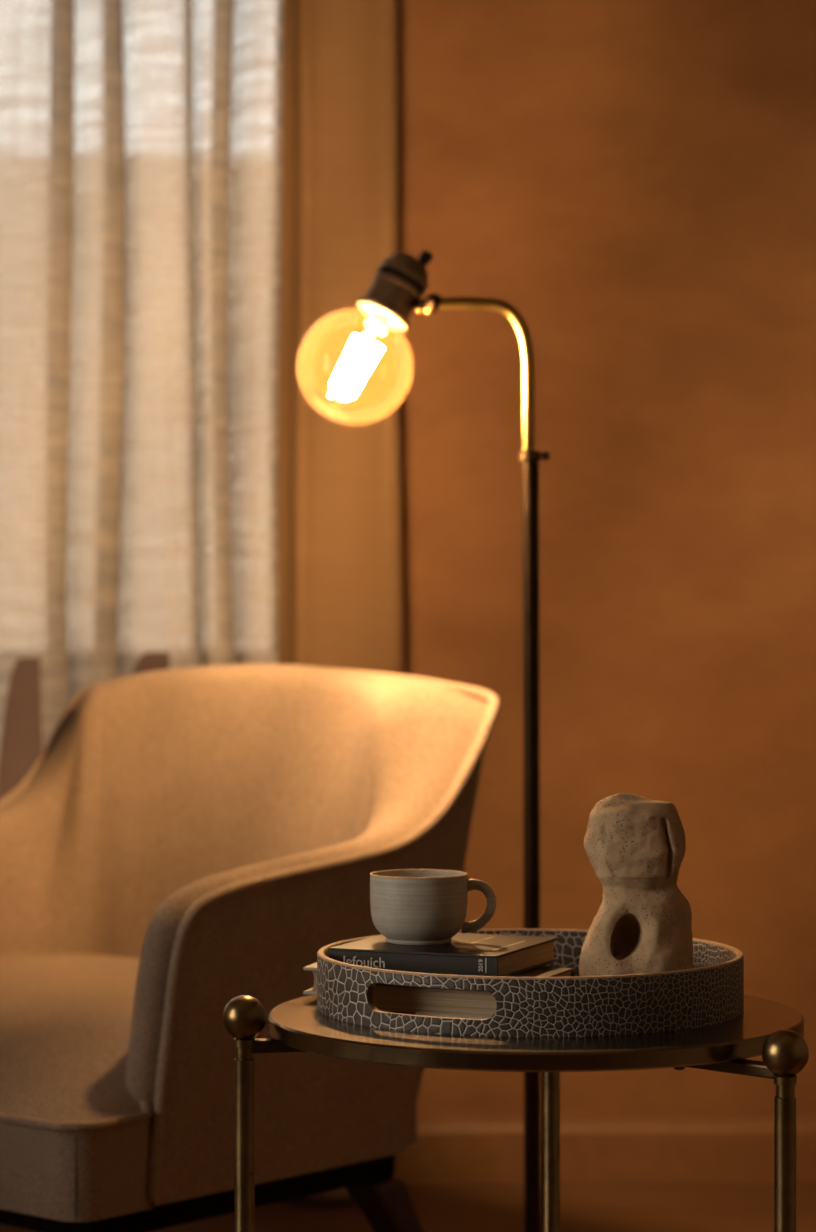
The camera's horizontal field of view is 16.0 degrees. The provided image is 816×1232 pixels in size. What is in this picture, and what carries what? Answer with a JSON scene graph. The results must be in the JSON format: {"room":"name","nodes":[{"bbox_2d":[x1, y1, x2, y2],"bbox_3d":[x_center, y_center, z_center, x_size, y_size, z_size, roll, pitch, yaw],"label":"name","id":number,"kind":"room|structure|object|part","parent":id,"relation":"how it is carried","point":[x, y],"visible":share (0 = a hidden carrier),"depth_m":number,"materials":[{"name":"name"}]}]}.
{"room":"living room","nodes":[
{"label":"living room","id":0,"kind":"room"},
{"bbox_2d":[0,1182,815,1231],"bbox_3d":[-0.100,0.877,1.325,4.220,0.185,5.770,0,0,0],"label":"floor","id":1,"kind":"structure","parent":0,"point":[439,1206],"depth_m":3.85,"materials":[{"name":"brown wood"}]},
{"bbox_2d":[0,664,499,1231],"bbox_3d":[-0.352,0.421,3.221,0.688,0.728,0.681,0,0,41],"label":"armchair","id":2,"kind":"object","parent":1,"relation":"on","point":[183,843],"visible":0.92,"depth_m":3.13,"materials":[{"name":"beige fabric"}]},
{"bbox_3d":[-0.388,0.592,3.179,0.610,0.032,0.445,0,0,41],"label":"frame","id":3,"kind":"part","parent":2,"relation":"part of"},
{"bbox_3d":[-0.004,0.697,3.169,0.144,0.177,0.055,0,0,-39],"label":"leg","id":4,"kind":"part","parent":2,"relation":"part of","materials":[{"name":"brown wood"}]},
{"bbox_2d":[296,250,548,1231],"bbox_3d":[0.063,0.198,3.080,0.362,1.175,0.224,0,0,0],"label":"floor lamp","id":5,"kind":"object","parent":1,"relation":"on","point":[399,284],"visible":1,"depth_m":3.08,"materials":[{"name":"brown metal"}]},
{"bbox_3d":[-0.056,-0.268,3.080,0.124,0.132,0.124,0,0,0],"label":"bulb","id":6,"kind":"part","parent":5,"relation":"part of","materials":[{"name":"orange glass"}]},
{"bbox_3d":[-0.049,-0.275,3.083,0.062,0.098,0.017,0,0,-24],"label":"filament stem","id":7,"kind":"part","parent":5,"relation":"part of","materials":[{"name":"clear glass"}]},
{"bbox_2d":[357,250,432,330],"bbox_3d":[-0.014,-0.347,3.097,0.081,0.087,0.068,0,0,0],"label":"socket","id":8,"kind":"object","parent":5,"relation":"attached to","point":[399,284],"depth_m":3.08,"materials":[{"name":"black metal"}]},
{"bbox_3d":[0.083,-0.253,3.080,0.103,0.171,0.013,0,0,0],"label":"arm","id":9,"kind":"part","parent":5,"relation":"part of","materials":[{"name":"gold metal"}]},
{"bbox_2d":[222,994,808,1231],"bbox_3d":[0.087,0.546,2.423,0.475,0.478,0.486,0,0,0],"label":"side table","id":10,"kind":"object","parent":1,"relation":"on","point":[773,1030],"visible":0.64,"depth_m":2.25,"materials":[{"name":"gold metal"}]},
{"bbox_3d":[-0.133,0.560,2.356,0.020,0.450,0.020,0,0,0],"label":"leg","id":11,"kind":"part","parent":10,"relation":"part of","materials":[{"name":"gold metal"}]},
{"bbox_2d":[317,929,743,1036],"bbox_3d":[0.102,0.304,2.437,0.356,0.046,0.356,0,0,0],"label":"tray","id":12,"kind":"object","parent":10,"relation":"on","point":[711,992],"visible":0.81,"depth_m":2.29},
{"bbox_2d":[304,962,316,994],"bbox_3d":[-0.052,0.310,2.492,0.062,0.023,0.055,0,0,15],"label":"book","id":13,"kind":"object","parent":12,"relation":"on","point":[313,967],"visible":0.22,"depth_m":2.48,"materials":[{"name":"beige paper"}]},
{"bbox_2d":[373,966,574,1018],"bbox_3d":[0.046,0.310,2.412,0.140,0.024,0.159,0,0,23],"label":"book","id":14,"kind":"object","parent":12,"relation":"on","point":[426,1001],"visible":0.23,"depth_m":2.34,"materials":[{"name":"beige paper"}]},
{"bbox_2d":[329,933,558,976],"bbox_3d":[0.032,0.286,2.460,0.150,0.021,0.150,0,0,23],"label":"book","id":15,"kind":"object","parent":14,"relation":"on","point":[472,954],"visible":0.9,"depth_m":2.41,"materials":[{"name":"black paper"}]},
{"bbox_2d":[370,869,495,944],"bbox_3d":[0.013,0.247,2.459,0.095,0.058,0.083,0,0,43],"label":"mug","id":16,"kind":"object","parent":15,"relation":"on","point":[409,906],"visible":1,"depth_m":2.43,"materials":[{"name":"ceramic"}]},
{"bbox_3d":[0.060,0.245,2.458,0.030,0.046,0.010,0,0,6],"label":"handle","id":17,"kind":"part","parent":16,"relation":"part of","materials":[{"name":"grey ceramic"}]},
{"bbox_2d":[579,793,692,975],"bbox_3d":[0.191,0.235,2.420,0.100,0.174,0.083,0,0,0],"label":"sculpture","id":18,"kind":"object","parent":12,"relation":"in","point":[635,845],"visible":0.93,"depth_m":2.40,"materials":[{"name":"stone"}]},
{"bbox_3d":[0.130,0.562,2.648,0.020,0.446,0.020,0,0,0],"label":"leg","id":19,"kind":"part","parent":10,"relation":"part of","materials":[{"name":"gold metal"}]},
{"bbox_3d":[0.288,0.564,2.220,0.020,0.442,0.020,0,0,0],"label":"leg","id":20,"kind":"part","parent":10,"relation":"part of","materials":[{"name":"gold metal"}]},
{"bbox_2d":[397,0,815,1116],"bbox_3d":[-0.100,-0.405,4.130,4.220,2.550,0.160,0,0,0],"label":"wall","id":21,"kind":"structure","parent":0,"point":[636,179],"depth_m":4.05,"materials":[{"name":"paint"}]},
{"bbox_2d":[278,0,403,674],"bbox_3d":[-0.087,-0.613,3.869,0.171,2.125,0.047,0,0,-5],"label":"window frame","id":22,"kind":"structure","parent":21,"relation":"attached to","point":[340,559],"depth_m":3.86,"materials":[{"name":"wood"}]},
{"bbox_2d":[390,1117,815,1181],"bbox_3d":[-0.100,0.741,4.041,3.900,0.087,0.018,0,0,0],"label":"baseboard","id":23,"kind":"structure","parent":21,"relation":"attached to","point":[447,1149],"depth_m":4.03,"materials":[{"name":"brown wood"}]},
{"bbox_3d":[-0.100,-1.730,1.325,4.220,0.100,5.770,0,0,0],"label":"ceiling","id":24,"kind":"structure","parent":0,"visible":0},
{"bbox_2d":[0,0,282,750],"bbox_3d":[-0.726,-0.652,3.916,1.156,2.045,0.110,0,0,0],"label":"curtain","id":25,"kind":"object","parent":24,"relation":"hanging from","point":[141,140],"visible":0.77,"depth_m":3.89,"materials":[{"name":"fabric"}]},
{"label":"outside","id":26,"kind":"structure","parent":0,"visible":0},
{"bbox_2d":[0,652,168,799],"bbox_3d":[-1.000,0.715,5.050,4.000,1.310,0.100,0,0,0],"label":"wall","id":27,"kind":"structure","parent":26,"point":[21,744],"depth_m":5.00,"materials":[{"name":"paint"}]}
]}

